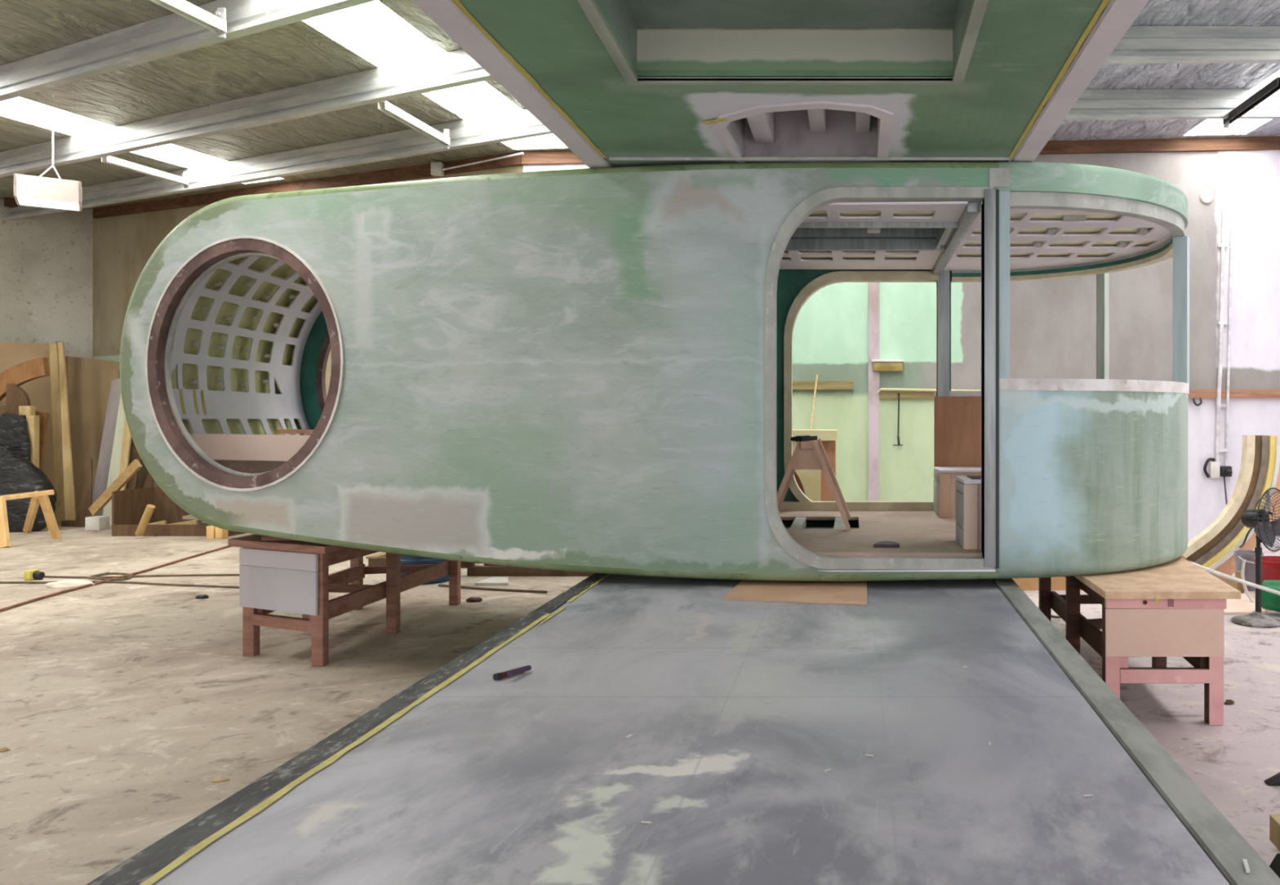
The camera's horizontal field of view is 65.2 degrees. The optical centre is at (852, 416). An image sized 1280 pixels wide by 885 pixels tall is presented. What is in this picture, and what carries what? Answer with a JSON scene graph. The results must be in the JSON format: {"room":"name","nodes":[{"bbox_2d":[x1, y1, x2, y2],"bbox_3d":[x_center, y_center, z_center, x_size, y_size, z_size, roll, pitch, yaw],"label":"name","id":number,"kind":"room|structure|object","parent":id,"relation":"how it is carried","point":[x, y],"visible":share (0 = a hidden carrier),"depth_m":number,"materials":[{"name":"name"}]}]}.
{"room":"workshop","nodes":[
{"label":"workshop","id":0,"kind":"room"},
{"bbox_2d":[0,199,93,358],"bbox_3d":[-16.374,-0.916,8.294,0.150,5.132,17.504,0,0,24],"label":"wall","id":1,"kind":"structure","parent":0,"point":[46,260],"depth_m":15.66,"materials":[{"name":"concrete"}]},
{"bbox_2d":[4,197,17,208],"bbox_3d":[-13.064,-3.485,15.080,0.180,0.440,0.150,0,0,0],"label":"trim","id":2,"kind":"structure","parent":1,"relation":"attached to","point":[11,202],"depth_m":15.01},
{"bbox_2d":[93,164,523,489],"bbox_3d":[-8.480,-0.916,14.454,9.317,5.132,0.150,0,0,24],"label":"wall","id":3,"kind":"structure","parent":0,"point":[123,245],"depth_m":15.95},
{"bbox_2d":[93,355,119,361],"bbox_3d":[-11.238,-0.955,15.565,3.149,0.110,0.050,0,0,24],"label":"trim","id":4,"kind":"structure","parent":3,"relation":"attached to","point":[116,357],"depth_m":16.00,"materials":[{"name":"grey"}]},
{"bbox_2d":[93,151,522,218],"bbox_3d":[-8.471,-3.367,14.335,9.205,0.230,0.060,0,0,24],"label":"trim","id":5,"kind":"structure","parent":3,"relation":"attached to","point":[423,171],"depth_m":13.93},
{"bbox_2d":[431,152,523,176],"bbox_3d":[-4.878,-3.300,12.631,1.564,0.170,0.146,0,0,22],"label":"cable box","id":6,"kind":"object","parent":3,"relation":"attached to","point":[437,169],"visible":1,"depth_m":12.84,"materials":[{"name":"white paint"}]},
{"bbox_2d":[0,524,1279,884],"bbox_3d":[-5.750,1.710,7.100,31.500,0.120,20.200,0,0,0],"label":"floor","id":7,"kind":"structure","parent":0,"point":[122,704],"depth_m":5.84,"materials":[{"name":"concrete"}]},
{"bbox_2d":[0,746,10,751],"bbox_3d":[-4.194,1.641,4.776,0.051,0.017,0.043,0,0,0],"label":"chip","id":8,"kind":"object","parent":7,"relation":"on","point":[4,748],"visible":1,"depth_m":4.77,"materials":[{"name":"brown wood"}]},
{"bbox_2d":[0,413,31,461],"bbox_3d":[-12.417,0.796,14.290,0.531,1.707,0.120,0,0,0],"label":"sack","id":9,"kind":"object","parent":7,"relation":"on","point":[14,433],"visible":0.37,"depth_m":14.24,"materials":[{"name":"black plastic"}]},
{"bbox_2d":[0,383,31,417],"bbox_3d":[-12.466,0.578,14.410,0.419,2.144,0.050,0,0,0],"label":"round former","id":10,"kind":"object","parent":7,"relation":"on","point":[15,396],"visible":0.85,"depth_m":14.38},
{"bbox_2d":[0,357,49,400],"bbox_3d":[-12.711,0.382,14.495,1.319,2.537,0.090,0,0,0],"label":"rib","id":11,"kind":"object","parent":7,"relation":"on","point":[22,373],"visible":0.97,"depth_m":14.45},
{"bbox_2d":[0,341,56,519],"bbox_3d":[-12.875,0.242,15.004,0.988,2.816,0.261,0,0,-26],"label":"sheet","id":12,"kind":"object","parent":7,"relation":"on","point":[38,390],"visible":0.11,"depth_m":15.11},
{"bbox_2d":[0,444,57,532],"bbox_3d":[-12.294,1.012,13.933,1.594,1.276,0.620,0,0,0],"label":"plastic bag","id":13,"kind":"object","parent":7,"relation":"on","point":[18,474],"visible":0.73,"depth_m":13.78,"materials":[{"name":"black"}]},
{"bbox_2d":[18,405,39,468],"bbox_3d":[-12.249,0.744,14.400,0.226,1.812,0.100,0,0,0],"label":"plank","id":14,"kind":"object","parent":7,"relation":"on","point":[33,420],"visible":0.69,"depth_m":14.35,"materials":[{"name":"brown wood"}]},
{"bbox_2d":[0,489,61,547],"bbox_3d":[-11.204,1.311,13.081,2.111,0.677,0.731,0,0,45],"label":"sawhorse","id":15,"kind":"object","parent":7,"relation":"on","point":[42,497],"visible":1,"depth_m":12.84,"materials":[{"name":"brown wood"}]},
{"bbox_2d":[23,568,44,580],"bbox_3d":[-8.266,1.600,9.790,0.134,0.100,0.130,0,0,0],"label":"plug","id":16,"kind":"object","parent":7,"relation":"on","point":[35,574],"visible":1,"depth_m":9.76,"materials":[{"name":"yellow plastic"}]},
{"bbox_2d":[32,570,44,579],"bbox_3d":[-8.239,1.605,9.794,0.079,0.085,0.080,0,0,0],"label":"socket","id":17,"kind":"object","parent":16,"relation":"attached to","point":[37,575],"depth_m":9.77,"materials":[{"name":"black plastic"}]},
{"bbox_2d":[35,411,49,471],"bbox_3d":[-12.357,0.782,14.631,0.419,1.736,0.072,0,0,0],"label":"plank","id":18,"kind":"object","parent":7,"relation":"on","point":[43,416],"visible":0.36,"depth_m":14.60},
{"bbox_2d":[48,342,65,524],"bbox_3d":[-12.285,0.249,14.956,0.587,2.803,0.102,0,0,39],"label":"plank","id":19,"kind":"object","parent":7,"relation":"on","point":[54,352],"visible":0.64,"depth_m":14.95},
{"bbox_2d":[57,342,75,519],"bbox_3d":[-11.983,0.251,14.739,0.602,2.799,0.107,0,0,35],"label":"plank","id":20,"kind":"object","parent":7,"relation":"on","point":[68,486],"visible":1,"depth_m":14.73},
{"bbox_2d":[61,520,75,526],"bbox_3d":[-11.685,1.605,14.592,0.404,0.090,0.120,0,0,0],"label":"batten","id":21,"kind":"object","parent":7,"relation":"on","point":[64,522],"visible":0.53,"depth_m":14.53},
{"bbox_2d":[44,579,95,588],"bbox_3d":[-7.609,1.614,9.409,0.430,0.072,0.202,0,0,0],"label":"rag","id":22,"kind":"object","parent":7,"relation":"on","point":[68,583],"visible":0.95,"depth_m":9.35,"materials":[{"name":"beige"}]},
{"bbox_2d":[74,457,93,526],"bbox_3d":[-11.533,1.133,14.608,0.234,1.034,0.229,0,0,0],"label":"board","id":23,"kind":"object","parent":7,"relation":"on","point":[86,500],"visible":0.86,"depth_m":14.58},
{"bbox_2d":[65,355,119,517],"bbox_3d":[-12.167,0.333,15.398,1.046,2.634,0.370,0,0,0],"label":"sheet","id":24,"kind":"object","parent":7,"relation":"on","point":[89,380],"visible":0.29,"depth_m":15.46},
{"bbox_2d":[84,515,109,530],"bbox_3d":[-11.045,1.555,14.162,0.206,0.190,0.200,0,0,0],"label":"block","id":25,"kind":"object","parent":7,"relation":"on","point":[94,522],"visible":1,"depth_m":14.06,"materials":[{"name":"paint"}]},
{"bbox_2d":[91,377,120,516],"bbox_3d":[-11.601,0.501,15.081,0.333,2.298,0.370,0,0,0],"label":"board","id":26,"kind":"object","parent":7,"relation":"on","point":[108,433],"visible":0.43,"depth_m":15.09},
{"bbox_2d":[87,571,133,580],"bbox_3d":[-7.584,1.639,9.935,0.588,0.021,0.318,0,0,17],"label":"cable","id":27,"kind":"object","parent":7,"relation":"on","point":[108,572],"visible":0.94,"depth_m":9.94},
{"bbox_2d":[102,394,125,524],"bbox_3d":[-11.259,0.622,14.832,0.190,2.056,0.365,0,0,21],"label":"board","id":28,"kind":"object","parent":7,"relation":"on","point":[114,468],"visible":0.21,"depth_m":14.82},
{"bbox_2d":[88,459,142,515],"bbox_3d":[-10.523,1.012,13.814,0.947,0.817,0.050,0,0,15],"label":"batten","id":29,"kind":"object","parent":7,"relation":"on","point":[134,467],"visible":0.93,"depth_m":13.78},
{"bbox_2d":[0,545,231,611],"bbox_3d":[-7.530,1.637,10.197,0.084,0.025,4.325,0,0,-9],"label":"cable","id":30,"kind":"object","parent":7,"relation":"on","point":[227,546],"visible":0.97,"depth_m":9.52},
{"bbox_2d":[0,580,239,588],"bbox_3d":[-7.146,1.639,9.505,2.754,0.021,0.172,0,0,6],"label":"cable","id":31,"kind":"object","parent":7,"relation":"on","point":[93,581],"visible":0.73,"depth_m":9.53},
{"bbox_2d":[119,416,131,490],"bbox_3d":[-10.995,0.823,14.608,0.130,1.654,0.230,0,0,0],"label":"batten","id":32,"kind":"object","parent":7,"relation":"on","point":[126,439],"visible":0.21,"depth_m":14.63,"materials":[{"name":"brown wood"}]},
{"bbox_2d":[126,442,141,489],"bbox_3d":[-10.933,0.993,14.707,0.140,1.313,0.262,0,0,12],"label":"batten","id":33,"kind":"object","parent":7,"relation":"on","point":[132,482],"visible":0.29,"depth_m":14.71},
{"bbox_2d":[44,573,239,577],"bbox_3d":[-7.288,1.639,9.943,2.064,0.021,0.111,0,0,-3],"label":"cable","id":34,"kind":"object","parent":7,"relation":"on","point":[180,575],"visible":0.89,"depth_m":9.96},
{"bbox_2d":[134,504,155,536],"bbox_3d":[-9.595,1.405,13.130,0.301,0.439,0.100,0,0,16],"label":"log","id":35,"kind":"object","parent":7,"relation":"on","point":[149,508],"visible":1,"depth_m":13.10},
{"bbox_2d":[140,475,155,488],"bbox_3d":[-10.725,1.270,14.660,0.525,0.759,0.305,0,0,30],"label":"board","id":36,"kind":"object","parent":7,"relation":"on","point":[148,481],"visible":0.21,"depth_m":14.74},
{"bbox_2d":[111,487,246,536],"bbox_3d":[-9.413,1.340,13.762,1.626,0.620,0.800,0,0,0],"label":"crate","id":37,"kind":"object","parent":7,"relation":"on","point":[128,506],"visible":0.54,"depth_m":13.60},
{"bbox_2d":[148,520,167,524],"bbox_3d":[-9.876,1.530,13.637,0.346,0.119,0.120,0,0,-27],"label":"wood offcut","id":38,"kind":"object","parent":37,"relation":"in","point":[165,521],"visible":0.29,"depth_m":13.64,"materials":[{"name":"brown wood"}]},
{"bbox_2d":[170,520,199,524],"bbox_3d":[-9.476,1.520,13.637,0.436,0.119,0.120,0,0,-21],"label":"wood offcut","id":39,"kind":"object","parent":37,"relation":"in","point":[193,522],"visible":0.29,"depth_m":13.63,"materials":[{"name":"brown wood"}]},
{"bbox_2d":[195,594,208,599],"bbox_3d":[-5.905,1.631,8.791,0.106,0.037,0.063,0,0,0],"label":"scrap","id":40,"kind":"object","parent":7,"relation":"on","point":[199,596],"visible":1,"depth_m":8.77,"materials":[{"name":"black plastic"}]},
{"bbox_2d":[206,525,215,538],"bbox_3d":[-8.683,1.565,13.139,0.101,0.170,0.120,0,0,0],"label":"block","id":41,"kind":"object","parent":7,"relation":"on","point":[211,530],"visible":0.79,"depth_m":13.08,"materials":[{"name":"brown wood"}]},
{"bbox_2d":[210,777,230,782],"bbox_3d":[-2.864,1.645,4.387,0.076,0.010,0.040,0,0,-26],"label":"chip","id":42,"kind":"object","parent":7,"relation":"on","point":[222,779],"visible":1,"depth_m":4.38,"materials":[{"name":"brown wood"}]},
{"bbox_2d":[215,526,227,538],"bbox_3d":[-8.562,1.565,13.139,0.101,0.170,0.120,0,0,0],"label":"block","id":43,"kind":"object","parent":7,"relation":"on","point":[220,533],"visible":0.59,"depth_m":13.08,"materials":[{"name":"brown wood"}]},
{"bbox_2d":[227,533,460,666],"bbox_3d":[-3.834,1.231,7.389,0.908,0.838,2.298,0,0,0],"label":"trestle","id":44,"kind":"object","parent":7,"relation":"on","point":[276,573],"visible":0.72,"depth_m":6.61,"materials":[{"name":"brown wood"}]},
{"bbox_2d":[365,551,475,568],"bbox_3d":[-4.720,1.585,10.950,1.110,0.130,0.900,0,0,0],"label":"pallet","id":45,"kind":"object","parent":7,"relation":"on","point":[378,559],"visible":0.1,"depth_m":10.55,"materials":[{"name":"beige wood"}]},
{"bbox_2d":[400,554,448,584],"bbox_3d":[-4.310,1.355,9.749,0.580,0.590,0.580,0,0,0],"label":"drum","id":46,"kind":"object","parent":7,"relation":"on","point":[404,559],"visible":0.12,"depth_m":9.49,"materials":[{"name":"blue"}]},
{"bbox_2d":[466,596,482,602],"bbox_3d":[-3.382,1.629,8.649,0.147,0.041,0.107,0,0,0],"label":"scrap","id":47,"kind":"object","parent":7,"relation":"on","point":[472,599],"visible":1,"depth_m":8.62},
{"bbox_2d":[475,576,508,585],"bbox_3d":[-3.522,1.635,9.633,0.327,0.030,0.368,0,0,0],"label":"board","id":48,"kind":"object","parent":7,"relation":"on","point":[496,580],"visible":1,"depth_m":9.51,"materials":[{"name":"paint"}]},
{"bbox_2d":[438,583,547,592],"bbox_3d":[-3.440,1.638,9.213,1.218,0.023,0.055,0,0,17],"label":"cable","id":49,"kind":"object","parent":7,"relation":"on","point":[439,584],"visible":0.94,"depth_m":9.16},
{"bbox_2d":[462,561,594,576],"bbox_3d":[-3.298,1.360,10.235,1.463,0.580,0.470,0,0,0],"label":"rack","id":50,"kind":"object","parent":7,"relation":"on","point":[487,570],"visible":0.23,"depth_m":10.00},
{"bbox_2d":[85,573,1279,884],"bbox_3d":[-0.318,1.308,3.700,2.565,0.684,4.700,0,0,0],"label":"deck","id":51,"kind":"object","parent":7,"relation":"on","point":[464,775],"visible":0.85,"depth_m":2.66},
{"bbox_2d":[493,665,531,680],"bbox_3d":[-1.255,0.951,3.615,0.070,0.038,0.155,0,0,30],"label":"marker pen","id":52,"kind":"object","parent":51,"relation":"on","point":[497,676],"visible":1,"depth_m":3.58,"materials":[{"name":"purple plastic"}]},
{"bbox_2d":[640,820,651,823],"bbox_3d":[-0.492,0.968,2.309,0.024,0.003,0.006,0,0,11],"label":"chip","id":53,"kind":"object","parent":51,"relation":"on","point":[642,821],"visible":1,"depth_m":2.31,"materials":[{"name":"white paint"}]},
{"bbox_2d":[722,579,866,604],"bbox_3d":[-0.299,0.966,5.366,0.774,0.006,0.784,0,0,0],"label":"sheet","id":54,"kind":"object","parent":51,"relation":"on","point":[850,593],"visible":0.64,"depth_m":5.33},
{"bbox_2d":[1242,858,1249,872],"bbox_3d":[0.845,0.962,2.073,0.008,0.006,0.053,0,0,15],"label":"stick","id":55,"kind":"object","parent":51,"relation":"on","point":[1244,860],"visible":1,"depth_m":2.07,"materials":[{"name":"white paint"}]},
{"bbox_2d":[792,429,837,501],"bbox_3d":[-0.642,0.895,10.465,0.964,1.509,0.570,0,0,0],"label":"arched former","id":56,"kind":"object","parent":7,"relation":"on","point":[813,483],"visible":0.22,"depth_m":10.20,"materials":[{"name":"beige wood"}]},
{"bbox_2d":[809,374,817,429],"bbox_3d":[-0.450,-0.198,11.490,0.026,0.698,1.987,0,0,0],"label":"stick","id":57,"kind":"object","parent":56,"relation":"on","point":[816,377],"visible":0.9,"depth_m":11.35,"materials":[{"name":"brown wood"}]},
{"bbox_2d":[1012,576,1081,590],"bbox_3d":[2.035,1.425,9.210,1.770,0.450,0.060,0,0,0],"label":"panel","id":58,"kind":"object","parent":7,"relation":"on","point":[1059,583],"visible":0.04,"depth_m":9.20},
{"bbox_2d":[1039,555,1240,724],"bbox_3d":[1.778,1.286,6.065,0.885,0.728,1.944,0,0,0],"label":"workbench","id":59,"kind":"object","parent":7,"relation":"on","point":[1175,607],"visible":0.82,"depth_m":5.17,"materials":[{"name":"pink paint"}]},
{"bbox_2d":[119,161,1189,581],"bbox_3d":[-1.696,-0.259,7.185,8.046,2.403,2.979,0,0,10],"label":"cabin","id":60,"kind":"object","parent":59,"relation":"on","point":[585,370],"visible":1,"depth_m":5.78,"materials":[{"name":"green plastic"}]},
{"bbox_2d":[410,0,1149,168],"bbox_3d":[-0.255,-1.662,4.100,2.600,0.426,3.800,0,0,0],"label":"canopy","id":61,"kind":"object","parent":60,"relation":"on","point":[618,82],"visible":0.94,"depth_m":4.20,"materials":[{"name":"paint"}]},
{"bbox_2d":[776,438,851,530],"bbox_3d":[-0.310,0.479,7.080,0.608,0.625,0.877,0,0,0],"label":"sawhorse","id":62,"kind":"object","parent":60,"relation":"on","point":[811,454],"visible":0.81,"depth_m":6.69,"materials":[{"name":"brown wood"}]},
{"bbox_2d":[790,435,817,441],"bbox_3d":[-0.326,0.151,6.855,0.110,0.043,0.318,0,0,27],"label":"clamp","id":63,"kind":"object","parent":62,"relation":"on","point":[802,437],"visible":1,"depth_m":6.74,"materials":[{"name":"black plastic"}]},
{"bbox_2d":[873,541,899,546],"bbox_3d":[0.207,0.773,5.875,0.155,0.018,0.149,0,0,0],"label":"block","id":64,"kind":"object","parent":60,"relation":"on","point":[881,544],"visible":1,"depth_m":5.80,"materials":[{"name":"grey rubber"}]},
{"bbox_2d":[933,466,981,517],"bbox_3d":[1.138,0.599,7.780,0.924,0.368,0.540,0,0,0],"label":"base cabinet","id":65,"kind":"object","parent":60,"relation":"on","point":[944,479],"visible":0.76,"depth_m":7.54,"materials":[{"name":"brown wood"}]},
{"bbox_2d":[933,466,981,472],"bbox_3d":[1.140,0.425,7.780,0.920,0.020,0.540,0,0,0],"label":"countertop","id":66,"kind":"structure","parent":65,"relation":"on","point":[941,469],"depth_m":7.57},
{"bbox_2d":[955,475,981,549],"bbox_3d":[0.953,0.576,5.915,0.594,0.415,0.450,0,0,0],"label":"base cabinet","id":67,"kind":"object","parent":60,"relation":"on","point":[968,491],"visible":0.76,"depth_m":5.70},
{"bbox_2d":[955,475,981,484],"bbox_3d":[0.955,0.385,5.915,0.590,0.020,0.450,0,0,0],"label":"countertop","id":68,"kind":"structure","parent":67,"relation":"on","point":[966,480],"depth_m":5.72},
{"bbox_2d":[1223,699,1234,705],"bbox_3d":[2.167,1.636,5.555,0.061,0.028,0.033,0,0,0],"label":"chip","id":69,"kind":"object","parent":7,"relation":"on","point":[1230,702],"visible":1,"depth_m":5.55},
{"bbox_2d":[1181,435,1279,581],"bbox_3d":[4.013,0.917,9.691,1.504,1.466,0.214,0,0,-4],"label":"arched former","id":70,"kind":"object","parent":7,"relation":"on","point":[1214,548],"depth_m":9.66,"materials":[{"name":"white paint"}]},
{"bbox_2d":[1189,560,1279,595],"bbox_3d":[2.964,1.250,7.436,1.032,0.356,0.107,0,0,-23],"label":"pipe","id":71,"kind":"object","parent":7,"relation":"on","point":[1206,569],"visible":0.88,"depth_m":7.46,"materials":[{"name":"paint"}]},
{"bbox_2d":[1235,570,1244,593],"bbox_3d":[3.614,1.545,9.025,0.069,0.210,0.050,0,0,0],"label":"timber offcut","id":72,"kind":"object","parent":7,"relation":"on","point":[1238,586],"visible":0.41,"depth_m":9.00,"materials":[{"name":"beige wood"}]},
{"bbox_2d":[1224,593,1265,614],"bbox_3d":[3.426,1.640,8.508,0.379,0.020,1.096,0,0,23],"label":"sheet","id":73,"kind":"object","parent":7,"relation":"on","point":[1243,606],"visible":0.43,"depth_m":8.33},
{"bbox_2d":[1224,576,1235,587],"bbox_3d":[3.446,1.542,8.825,0.081,0.174,0.050,0,0,0],"label":"timber offcut","id":74,"kind":"object","parent":73,"relation":"on","point":[1230,582],"visible":0.24,"depth_m":8.80,"materials":[{"name":"beige wood"}]},
{"bbox_2d":[1240,559,1255,603],"bbox_3d":[3.597,1.457,8.435,0.091,0.378,0.442,0,0,-43],"label":"hose","id":75,"kind":"object","parent":7,"relation":"on","point":[1243,563],"visible":0.69,"depth_m":8.59,"materials":[{"name":"paint"}]},
{"bbox_2d":[1234,550,1263,591],"bbox_3d":[3.792,1.470,9.248,0.272,0.360,0.266,0,0,0],"label":"bucket","id":76,"kind":"object","parent":7,"relation":"on","point":[1248,555],"visible":0.63,"depth_m":9.15,"materials":[{"name":"plastic"}]},
{"bbox_2d":[1223,475,1279,627],"bbox_3d":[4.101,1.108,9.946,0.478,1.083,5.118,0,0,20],"label":"pedestal fan","id":77,"kind":"object","parent":7,"relation":"on","point":[1266,531],"visible":0.93,"depth_m":7.72,"materials":[{"name":"black plastic"}]},
{"bbox_2d":[1253,555,1279,582],"bbox_3d":[3.884,1.470,8.750,0.462,0.360,0.460,0,0,0],"label":"tub","id":78,"kind":"object","parent":7,"relation":"on","point":[1270,564],"visible":0.44,"depth_m":8.63,"materials":[{"name":"plastic"}]},
{"bbox_2d":[1262,579,1279,612],"bbox_3d":[3.592,1.492,8.023,0.330,0.314,0.315,0,0,40],"label":"bucket","id":79,"kind":"object","parent":7,"relation":"on","point":[1270,601],"visible":0.83,"depth_m":8.00,"materials":[{"name":"plastic"}]},
{"bbox_2d":[1264,772,1279,786],"bbox_3d":[1.927,1.653,4.330,0.140,0.147,0.090,0,0,0],"label":"clamp","id":80,"kind":"object","parent":7,"relation":"attached to","point":[1274,780],"visible":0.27,"depth_m":4.33,"materials":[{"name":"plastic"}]},
{"bbox_2d":[1269,813,1279,878],"bbox_3d":[1.529,1.483,3.200,0.414,0.335,0.600,0,0,0],"label":"bench","id":81,"kind":"object","parent":7,"relation":"on","point":[1274,819],"visible":0.75,"depth_m":3.29,"materials":[{"name":"brown wood"}]},
{"bbox_2d":[0,0,1279,209],"bbox_3d":[-5.750,-3.098,7.600,31.500,1.909,19.200,0,0,0],"label":"ceiling","id":82,"kind":"structure","parent":0,"point":[301,52],"depth_m":9.42,"materials":[{"name":"metal"}]},
{"bbox_2d":[13,123,81,211],"bbox_3d":[-8.715,-2.754,10.500,0.554,0.890,0.554,0,0,-38],"label":"pendant lamp","id":83,"kind":"object","parent":82,"relation":"hanging from","point":[39,191],"visible":1,"depth_m":10.34,"materials":[{"name":"beige"}]},
{"bbox_2d":[17,196,79,208],"bbox_3d":[-8.715,-2.333,10.500,0.500,0.012,0.500,0,0,-38],"label":"diffuser","id":84,"kind":"object","parent":83,"relation":"attached to","point":[54,202],"depth_m":10.48,"materials":[{"name":"white"}]},
{"bbox_2d":[0,97,227,166],"bbox_3d":[-8.590,-3.233,9.960,0.917,0.616,9.070,0,0,0],"label":"window","id":85,"kind":"structure","parent":82,"relation":"attached to","point":[20,106],"depth_m":10.84,"materials":[{"name":"white"}]},
{"bbox_2d":[101,155,189,187],"bbox_3d":[-8.559,-3.034,11.754,0.076,0.218,1.312,0,0,2],"label":"brace","id":86,"kind":"object","parent":82,"relation":"attached to","point":[110,160],"visible":0.92,"depth_m":11.71,"materials":[{"name":"white paint"}]},
{"bbox_2d":[0,0,376,102],"bbox_3d":[-2.761,-3.019,7.729,25.034,0.598,3.482,0,0,13],"label":"ceiling beam","id":87,"kind":"structure","parent":82,"relation":"attached to","point":[174,33],"depth_m":7.47,"materials":[{"name":"metal"}]},
{"bbox_2d":[149,0,226,38],"bbox_3d":[-4.502,-2.796,6.559,0.076,0.210,0.644,0,0,5],"label":"brace","id":88,"kind":"object","parent":87,"relation":"attached to","point":[218,24],"visible":1,"depth_m":6.64,"materials":[{"name":"white paint"}]},
{"bbox_2d":[377,101,449,148],"bbox_3d":[-4.388,-2.991,9.749,0.076,0.230,1.422,0,0,1],"label":"brace","id":89,"kind":"object","parent":82,"relation":"attached to","point":[388,108],"visible":0.93,"depth_m":9.69,"materials":[{"name":"white paint"}]},
{"bbox_2d":[310,0,563,146],"bbox_3d":[-3.909,-3.226,8.277,0.916,0.591,8.479,0,0,0],"label":"skylight","id":90,"kind":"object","parent":82,"relation":"attached to","point":[372,28],"depth_m":8.46,"materials":[{"name":"white"}]},
{"bbox_2d":[0,26,1279,177],"bbox_3d":[-2.402,-3.138,9.470,24.302,0.598,3.394,0,0,12],"label":"ceiling beam","id":91,"kind":"structure","parent":82,"relation":"attached to","point":[1140,44],"depth_m":8.89,"materials":[{"name":"metal"}]},
{"bbox_2d":[4,88,1279,219],"bbox_3d":[-2.028,-3.263,11.280,23.543,0.598,3.296,0,0,12],"label":"ceiling beam","id":92,"kind":"structure","parent":82,"relation":"attached to","point":[1165,104],"depth_m":10.94,"materials":[{"name":"metal"}]},
{"bbox_2d":[1222,76,1279,128],"bbox_3d":[3.935,-3.141,9.524,0.076,0.226,1.372,0,0,1],"label":"brace","id":93,"kind":"object","parent":92,"relation":"attached to","point":[1273,86],"visible":0.87,"depth_m":9.45,"materials":[{"name":"metal"}]},
{"bbox_2d":[1189,70,1279,131],"bbox_3d":[4.575,-3.377,7.950,0.948,0.633,9.048,0,0,0],"label":"window","id":94,"kind":"structure","parent":82,"relation":"attached to","point":[1208,125],"depth_m":12.03,"materials":[{"name":"white"}]},
{"bbox_2d":[523,150,1279,544],"bbox_3d":[2.875,-1.023,12.575,14.250,5.346,0.150,0,0,0],"label":"wall","id":95,"kind":"structure","parent":0,"point":[1053,322],"depth_m":12.50,"materials":[{"name":"paint"}]},
{"bbox_2d":[792,381,853,389],"bbox_3d":[-0.790,-0.405,12.465,1.620,0.110,0.070,0,0,0],"label":"trim","id":96,"kind":"structure","parent":95,"relation":"attached to","point":[796,384],"depth_m":12.43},
{"bbox_2d":[868,282,879,501],"bbox_3d":[0.280,-0.650,12.475,0.140,4.600,0.050,0,0,0],"label":"trim","id":97,"kind":"structure","parent":95,"relation":"attached to","point":[873,287],"depth_m":12.45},
{"bbox_2d":[871,359,903,371],"bbox_3d":[0.457,-0.657,12.433,0.414,0.152,0.126,0,0,0],"label":"light","id":98,"kind":"object","parent":95,"relation":"attached to","point":[879,365],"visible":1,"depth_m":12.38,"materials":[{"name":"white paint"}]},
{"bbox_2d":[873,362,902,371],"bbox_3d":[0.462,-0.641,12.438,0.384,0.120,0.115,0,0,0],"label":"diffuser","id":99,"kind":"object","parent":98,"relation":"attached to","point":[877,366],"depth_m":12.38,"materials":[{"name":"plastic"}]},
{"bbox_2d":[893,392,902,445],"bbox_3d":[0.589,0.032,12.448,0.124,0.677,0.036,0,0,0],"label":"tool","id":100,"kind":"object","parent":95,"relation":"hanging from","point":[898,436],"visible":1,"depth_m":12.44,"materials":[{"name":"black metal"}]},
{"bbox_2d":[521,136,1279,164],"bbox_3d":[2.825,-3.474,12.470,14.150,0.443,0.060,0,0,0],"label":"ceiling beam","id":101,"kind":"structure","parent":95,"relation":"attached to","point":[1257,143],"depth_m":12.44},
{"bbox_2d":[880,391,934,399],"bbox_3d":[1.055,-0.280,12.475,1.390,0.100,0.050,0,0,0],"label":"trim","id":102,"kind":"structure","parent":95,"relation":"attached to","point":[883,394],"depth_m":12.45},
{"bbox_2d":[876,387,981,392],"bbox_3d":[1.071,-0.256,12.445,1.584,0.229,0.086,0,0,0],"label":"conduit","id":103,"kind":"object","parent":95,"relation":"attached to","point":[881,388],"visible":0.71,"depth_m":12.40,"materials":[{"name":"beige"}]},
{"bbox_2d":[1192,397,1202,405],"bbox_3d":[4.439,-0.218,12.430,0.112,0.160,0.096,0,0,34],"label":"wall hook","id":104,"kind":"object","parent":95,"relation":"attached to","point":[1193,398],"visible":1,"depth_m":12.41,"materials":[{"name":"metal"}]},
{"bbox_2d":[1200,190,1213,204],"bbox_3d":[4.577,-2.837,12.482,0.170,0.170,0.035,0,0,0],"label":"air vent","id":105,"kind":"object","parent":95,"relation":"in","point":[1206,196],"visible":1,"depth_m":12.46,"materials":[{"name":"white paint"}]},
{"bbox_2d":[1203,457,1232,478],"bbox_3d":[4.695,0.658,12.409,0.359,0.262,0.177,0,0,0],"label":"power outlet","id":106,"kind":"object","parent":95,"relation":"attached to","point":[1215,470],"visible":1,"depth_m":12.43,"materials":[{"name":"white paint"}]},
{"bbox_2d":[1214,158,1227,461],"bbox_3d":[4.755,-1.319,12.440,0.162,4.020,0.112,0,0,0],"label":"conduit","id":107,"kind":"object","parent":95,"relation":"attached to","point":[1223,245],"visible":1,"depth_m":12.45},
{"bbox_2d":[1225,158,1234,466],"bbox_3d":[4.866,-1.338,12.440,0.126,3.982,0.096,0,0,0],"label":"conduit","id":108,"kind":"object","parent":95,"relation":"attached to","point":[1233,159],"visible":1,"depth_m":12.46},
{"bbox_2d":[1187,389,1279,398],"bbox_3d":[7.000,-0.295,12.465,5.800,0.110,0.070,0,0,0],"label":"trim","id":109,"kind":"structure","parent":95,"relation":"attached to","point":[1196,393],"depth_m":12.43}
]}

